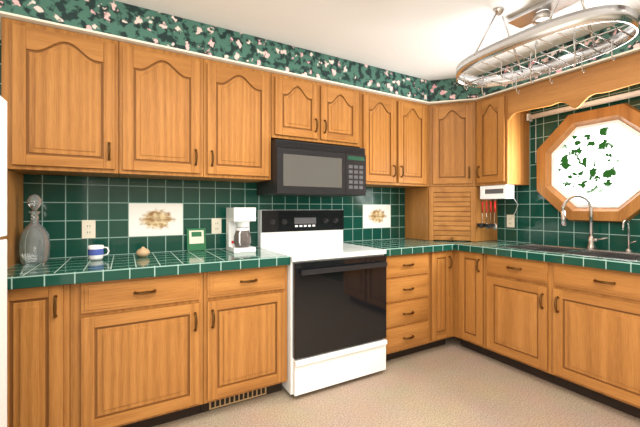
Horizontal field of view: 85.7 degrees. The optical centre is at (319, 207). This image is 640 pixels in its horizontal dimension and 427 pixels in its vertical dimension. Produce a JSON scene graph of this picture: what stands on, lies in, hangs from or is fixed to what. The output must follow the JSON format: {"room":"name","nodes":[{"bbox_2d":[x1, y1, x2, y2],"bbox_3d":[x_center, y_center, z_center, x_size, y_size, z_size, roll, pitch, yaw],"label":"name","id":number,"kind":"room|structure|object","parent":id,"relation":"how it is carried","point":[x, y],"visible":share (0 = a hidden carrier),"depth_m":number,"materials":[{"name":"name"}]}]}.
{"room":"kitchen","nodes":[
{"label":"kitchen","id":0,"kind":"room"},
{"bbox_2d":[0,40,407,258],"bbox_3d":[-0.456,0.020,2.836,4.400,2.400,0.100,0,0,-29],"label":"wall","id":1,"kind":"structure","parent":0,"point":[68,205],"depth_m":2.40,"materials":[{"name":"green tile"}]},
{"bbox_2d":[1,17,118,177],"bbox_3d":[-1.458,-0.585,1.992,0.514,0.770,0.378,0,0,-29],"label":"upper cabinet","id":2,"kind":"object","parent":1,"relation":"attached to","point":[60,91],"visible":1,"depth_m":1.85,"materials":[{"name":"brown wood"}]},
{"bbox_2d":[82,220,95,238],"bbox_3d":[-1.473,0.135,2.197,0.072,0.116,0.009,0,0,-29],"label":"electrical outlet plate","id":3,"kind":"object","parent":1,"relation":"attached to","point":[88,228],"visible":1,"depth_m":2.20,"materials":[{"name":"beige plastic"}]},
{"bbox_2d":[129,203,182,236],"bbox_3d":[-1.132,0.080,2.393,0.338,0.224,0.004,0,0,-29],"label":"tile","id":4,"kind":"structure","parent":1,"relation":"attached to","point":[153,219],"depth_m":2.39,"materials":[{"name":"white tile"}]},
{"bbox_2d":[119,41,202,180],"bbox_3d":[-1.028,-0.585,2.235,0.470,0.770,0.378,0,0,-29],"label":"upper cabinet","id":5,"kind":"object","parent":1,"relation":"attached to","point":[160,114],"visible":1,"depth_m":2.10,"materials":[{"name":"brown wood"}]},
{"bbox_2d":[212,218,220,233],"bbox_3d":[-0.777,0.135,2.591,0.072,0.116,0.009,0,0,-29],"label":"electrical outlet plate","id":6,"kind":"object","parent":1,"relation":"attached to","point":[216,225],"visible":1,"depth_m":2.59,"materials":[{"name":"beige plastic"}]},
{"bbox_2d":[195,59,270,182],"bbox_3d":[-0.618,-0.585,2.466,0.466,0.770,0.378,0,0,-29],"label":"upper cabinet","id":7,"kind":"object","parent":1,"relation":"attached to","point":[236,123],"visible":0.98,"depth_m":2.33,"materials":[{"name":"brown wood"}]},
{"bbox_2d":[271,73,358,147],"bbox_3d":[-0.075,-0.738,2.773,0.774,0.465,0.378,0,0,-29],"label":"upper cabinet","id":8,"kind":"object","parent":1,"relation":"attached to","point":[305,110],"visible":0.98,"depth_m":2.62,"materials":[{"name":"brown wood"}]},
{"bbox_2d":[257,139,365,196],"bbox_3d":[-0.066,-0.290,2.756,0.772,0.380,0.416,0,0,-29],"label":"over-the-range microwave","id":9,"kind":"object","parent":8,"relation":"attached to","point":[298,168],"visible":0.98,"depth_m":2.55,"materials":[{"name":"black plastic"}]},
{"bbox_2d":[363,205,390,227],"bbox_3d":[0.554,0.080,3.348,0.338,0.224,0.004,0,0,-29],"label":"tile","id":10,"kind":"structure","parent":1,"relation":"attached to","point":[376,216],"depth_m":3.34,"materials":[{"name":"white tile"}]},
{"bbox_2d":[357,91,428,187],"bbox_3d":[0.611,-0.585,3.162,0.796,0.770,0.378,0,0,-29],"label":"upper cabinet","id":11,"kind":"object","parent":1,"relation":"attached to","point":[394,137],"visible":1,"depth_m":3.01,"materials":[{"name":"brown wood"}]},
{"bbox_2d":[417,101,479,187],"bbox_3d":[1.281,-0.585,3.409,0.607,0.770,0.608,0,0,-29],"label":"upper cabinet","id":12,"kind":"object","parent":1,"relation":"attached to","point":[452,144],"visible":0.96,"depth_m":3.17,"materials":[{"name":"brown wood"}]},
{"bbox_2d":[0,0,639,104],"bbox_3d":[0.800,-1.075,0.617,4.196,0.206,4.996,0,0,-29],"label":"wall","id":13,"kind":"structure","parent":0,"point":[119,21],"depth_m":2.30,"materials":[{"name":"paper"}]},
{"bbox_2d":[508,52,639,119],"bbox_3d":[1.817,-0.837,2.445,0.020,0.264,0.992,0,0,-29],"label":"window valance","id":14,"kind":"object","parent":13,"relation":"attached to","point":[577,89],"visible":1,"depth_m":2.42,"materials":[{"name":"brown wood"}]},
{"bbox_2d":[114,0,639,80],"bbox_3d":[0.800,-1.205,0.617,4.400,0.050,5.200,0,0,-29],"label":"ceiling","id":15,"kind":"structure","parent":0,"point":[429,40],"depth_m":2.24,"materials":[{"name":"white paint"}]},
{"bbox_2d":[507,0,580,28],"bbox_3d":[1.447,-1.139,1.788,0.140,0.078,0.900,0,0,-29],"label":"track light","id":16,"kind":"object","parent":15,"relation":"attached to","point":[538,13],"visible":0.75,"depth_m":2.02,"materials":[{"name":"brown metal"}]},
{"bbox_2d":[456,0,638,94],"bbox_3d":[1.163,-0.946,1.885,0.490,0.464,0.860,0,0,-29],"label":"pot rack","id":17,"kind":"object","parent":15,"relation":"hanging from","point":[608,14],"visible":1,"depth_m":1.77,"materials":[{"name":"silver metal"}]},
{"bbox_2d":[153,336,639,426],"bbox_3d":[0.800,1.245,0.617,4.400,0.050,5.200,0,0,-29],"label":"floor","id":18,"kind":"structure","parent":0,"point":[451,382],"depth_m":2.15,"materials":[{"name":"beige carpet"}]},
{"bbox_2d":[0,96,6,426],"bbox_3d":[-1.122,0.434,0.598,0.815,1.568,0.800,0,0,-29],"label":"refrigerator","id":19,"kind":"object","parent":18,"relation":"on","point":[3,263],"visible":1,"depth_m":1.08,"materials":[{"name":"white"}]},
{"bbox_2d":[0,169,22,268],"bbox_3d":[-1.618,0.510,1.775,0.024,1.417,0.597,0,0,-29],"label":"panel","id":20,"kind":"object","parent":18,"relation":"on","point":[14,205],"visible":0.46,"depth_m":1.88,"materials":[{"name":"brown wood"}]},
{"bbox_2d":[7,284,69,426],"bbox_3d":[-1.466,0.785,1.829,0.288,0.867,0.653,0,0,-29],"label":"base cabinet","id":21,"kind":"object","parent":18,"relation":"on","point":[38,356],"visible":0.81,"depth_m":1.59,"materials":[{"name":"brown wood"}]},
{"bbox_2d":[70,273,202,426],"bbox_3d":[-1.069,0.785,2.053,0.618,0.867,0.653,0,0,-29],"label":"base cabinet","id":22,"kind":"object","parent":18,"relation":"on","point":[136,352],"visible":0.9,"depth_m":1.79,"materials":[{"name":"brown wood"}]},
{"bbox_2d":[7,247,289,289],"bbox_3d":[-0.970,0.332,2.114,1.434,0.056,0.646,0,0,-29],"label":"countertop","id":23,"kind":"structure","parent":22,"relation":"on","point":[62,271],"depth_m":1.88,"materials":[{"name":"green tile"}]},
{"bbox_2d":[18,194,49,263],"bbox_3d":[-1.601,0.115,1.936,0.140,0.385,0.133,0,0,-29],"label":"decanter","id":24,"kind":"object","parent":23,"relation":"on","point":[34,243],"visible":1,"depth_m":1.90,"materials":[{"name":"clear glass"}]},
{"bbox_2d":[88,245,109,259],"bbox_3d":[-1.321,0.265,2.060,0.111,0.085,0.080,0,0,-29],"label":"mug","id":25,"kind":"object","parent":23,"relation":"on","point":[95,252],"visible":1,"depth_m":2.02,"materials":[{"name":"white ceramic"}]},
{"bbox_2d":[136,247,149,256],"bbox_3d":[-1.116,0.275,2.175,0.080,0.064,0.080,0,0,-29],"label":"garlic bulb","id":26,"kind":"object","parent":23,"relation":"on","point":[142,252],"visible":1,"depth_m":2.15,"materials":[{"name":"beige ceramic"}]},
{"bbox_2d":[187,228,205,250],"bbox_3d":[-0.891,0.227,2.489,0.130,0.160,0.037,0,0,-29],"label":"plaque","id":27,"kind":"object","parent":23,"relation":"on","point":[196,239],"visible":0.98,"depth_m":2.48,"materials":[{"name":"green"}]},
{"bbox_2d":[226,208,255,252],"bbox_3d":[-0.569,0.152,2.483,0.155,0.310,0.224,0,0,-29],"label":"coffee maker","id":28,"kind":"object","parent":23,"relation":"on","point":[238,235],"visible":1,"depth_m":2.42,"materials":[{"name":"white plastic"}]},
{"bbox_2d":[200,265,286,412],"bbox_3d":[-0.572,0.785,2.334,0.522,0.867,0.653,0,0,-29],"label":"base cabinet","id":29,"kind":"object","parent":18,"relation":"on","point":[244,330],"visible":0.81,"depth_m":2.07,"materials":[{"name":"brown wood"}]},
{"bbox_2d":[209,387,265,409],"bbox_3d":[-0.507,1.170,2.155,0.360,0.076,0.012,0,0,-29],"label":"air vent register","id":30,"kind":"object","parent":29,"relation":"attached to","point":[236,398],"visible":0.65,"depth_m":2.14,"materials":[{"name":"brown metal"}]},
{"bbox_2d":[258,210,386,395],"bbox_3d":[0.011,0.617,2.620,0.764,1.204,0.713,0,0,-29],"label":"range","id":31,"kind":"object","parent":18,"relation":"on","point":[336,309],"visible":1,"depth_m":2.37,"materials":[{"name":"white metal"}]},
{"bbox_2d":[384,252,428,360],"bbox_3d":[0.550,0.785,2.969,0.507,0.867,0.652,0,0,-29],"label":"base cabinet","id":32,"kind":"object","parent":18,"relation":"on","point":[407,304],"visible":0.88,"depth_m":2.72,"materials":[{"name":"brown wood"}]},
{"bbox_2d":[343,238,454,255],"bbox_3d":[0.654,0.332,3.030,0.750,0.056,0.649,0,0,-30],"label":"countertop","id":33,"kind":"structure","parent":32,"relation":"on","point":[399,246],"depth_m":2.88,"materials":[{"name":"green tile"}]},
{"bbox_2d":[421,250,453,350],"bbox_3d":[0.903,0.785,3.169,0.302,0.867,0.653,0,0,-29],"label":"base cabinet","id":34,"kind":"object","parent":18,"relation":"on","point":[441,296],"visible":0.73,"depth_m":2.91,"materials":[{"name":"brown wood"}]},
{"bbox_2d":[454,250,492,357],"bbox_3d":[1.480,0.785,3.011,0.653,0.867,0.297,0,0,-29],"label":"base cabinet","id":35,"kind":"object","parent":18,"relation":"on","point":[470,300],"visible":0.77,"depth_m":2.85,"materials":[{"name":"brown wood"}]},
{"bbox_2d":[486,254,558,385],"bbox_3d":[1.674,0.785,2.668,0.653,0.867,0.488,0,0,-29],"label":"base cabinet","id":36,"kind":"object","parent":18,"relation":"on","point":[519,313],"visible":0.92,"depth_m":2.49,"materials":[{"name":"brown wood"}]},
{"bbox_2d":[552,263,639,418],"bbox_3d":[1.944,0.785,2.189,0.653,0.867,0.608,0,0,-29],"label":"base cabinet","id":37,"kind":"object","parent":18,"relation":"on","point":[595,334],"visible":0.98,"depth_m":2.08,"materials":[{"name":"brown wood"}]},
{"bbox_2d":[445,240,639,273],"bbox_3d":[1.735,0.332,2.552,0.661,0.056,2.547,0,0,-30],"label":"countertop","id":38,"kind":"structure","parent":37,"relation":"on","point":[483,247],"depth_m":2.34,"materials":[{"name":"green tile"}]},
{"bbox_2d":[405,186,496,241],"bbox_3d":[1.281,0.054,3.409,0.607,0.503,0.607,0,0,-29],"label":"appliance garage","id":39,"kind":"object","parent":38,"relation":"on","point":[438,213],"visible":1,"depth_m":3.22,"materials":[{"name":"brown wood"}]},
{"bbox_2d":[494,243,639,262],"bbox_3d":[1.828,0.403,2.463,0.568,0.202,0.880,0,0,-29],"label":"sink","id":40,"kind":"object","parent":38,"relation":"in","point":[624,255],"visible":0.23,"depth_m":2.48,"materials":[{"name":"silver metal"}]},
{"bbox_2d":[561,195,607,248],"bbox_3d":[1.945,0.100,2.539,0.223,0.401,0.221,0,0,-29],"label":"faucet","id":41,"kind":"object","parent":38,"relation":"on","point":[591,241],"visible":1,"depth_m":2.56,"materials":[{"name":"silver metal"}]},
{"bbox_2d":[622,220,636,251],"bbox_3d":[2.104,0.190,2.352,0.114,0.221,0.060,0,0,-29],"label":"tap","id":42,"kind":"object","parent":38,"relation":"on","point":[628,249],"visible":1,"depth_m":2.38,"materials":[{"name":"silver metal"}]},
{"bbox_2d":[470,83,639,251],"bbox_3d":[2.696,0.020,1.632,0.100,2.400,5.100,0,0,-29],"label":"wall","id":43,"kind":"structure","parent":0,"point":[537,214],"depth_m":2.90,"materials":[{"name":"green tile"}]},
{"bbox_2d":[476,92,528,185],"bbox_3d":[1.605,-0.585,3.069,0.378,0.770,0.298,0,0,-29],"label":"upper cabinet","id":44,"kind":"object","parent":43,"relation":"attached to","point":[502,149],"visible":0.96,"depth_m":2.96,"materials":[{"name":"brown wood"}]},
{"bbox_2d":[477,185,517,229],"bbox_3d":[1.611,-0.003,3.081,0.341,0.388,0.265,0,0,-29],"label":"rack","id":45,"kind":"object","parent":44,"relation":"hanging from","point":[497,192],"visible":1,"depth_m":3.00,"materials":[{"name":"white plastic"}]},
{"bbox_2d":[507,215,514,226],"bbox_3d":[1.757,0.120,3.180,0.009,0.116,0.072,0,0,-29],"label":"electrical outlet plate","id":46,"kind":"object","parent":43,"relation":"attached to","point":[510,222],"visible":1,"depth_m":3.18,"materials":[{"name":"beige plastic"}]},
{"bbox_2d":[537,103,639,222],"bbox_3d":[2.068,-0.320,2.587,0.047,0.850,0.850,0,0,-30],"label":"window","id":47,"kind":"structure","parent":43,"relation":"in","point":[598,165],"depth_m":2.60,"materials":[{"name":"brown wood"}]},
{"bbox_2d":[527,90,639,121],"bbox_3d":[2.057,-0.598,2.580,0.072,0.435,0.970,0,0,-29],"label":"roller shade","id":48,"kind":"object","parent":47,"relation":"attached to","point":[632,94],"visible":0.96,"depth_m":2.60,"materials":[{"name":"white fabric"}]},
{"bbox_2d":[552,120,639,206],"bbox_3d":[2.083,-0.320,2.595,0.005,0.632,0.632,0,0,-29],"label":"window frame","id":49,"kind":"structure","parent":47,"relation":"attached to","point":[633,192],"depth_m":2.62,"materials":[{"name":"white"}]}
]}

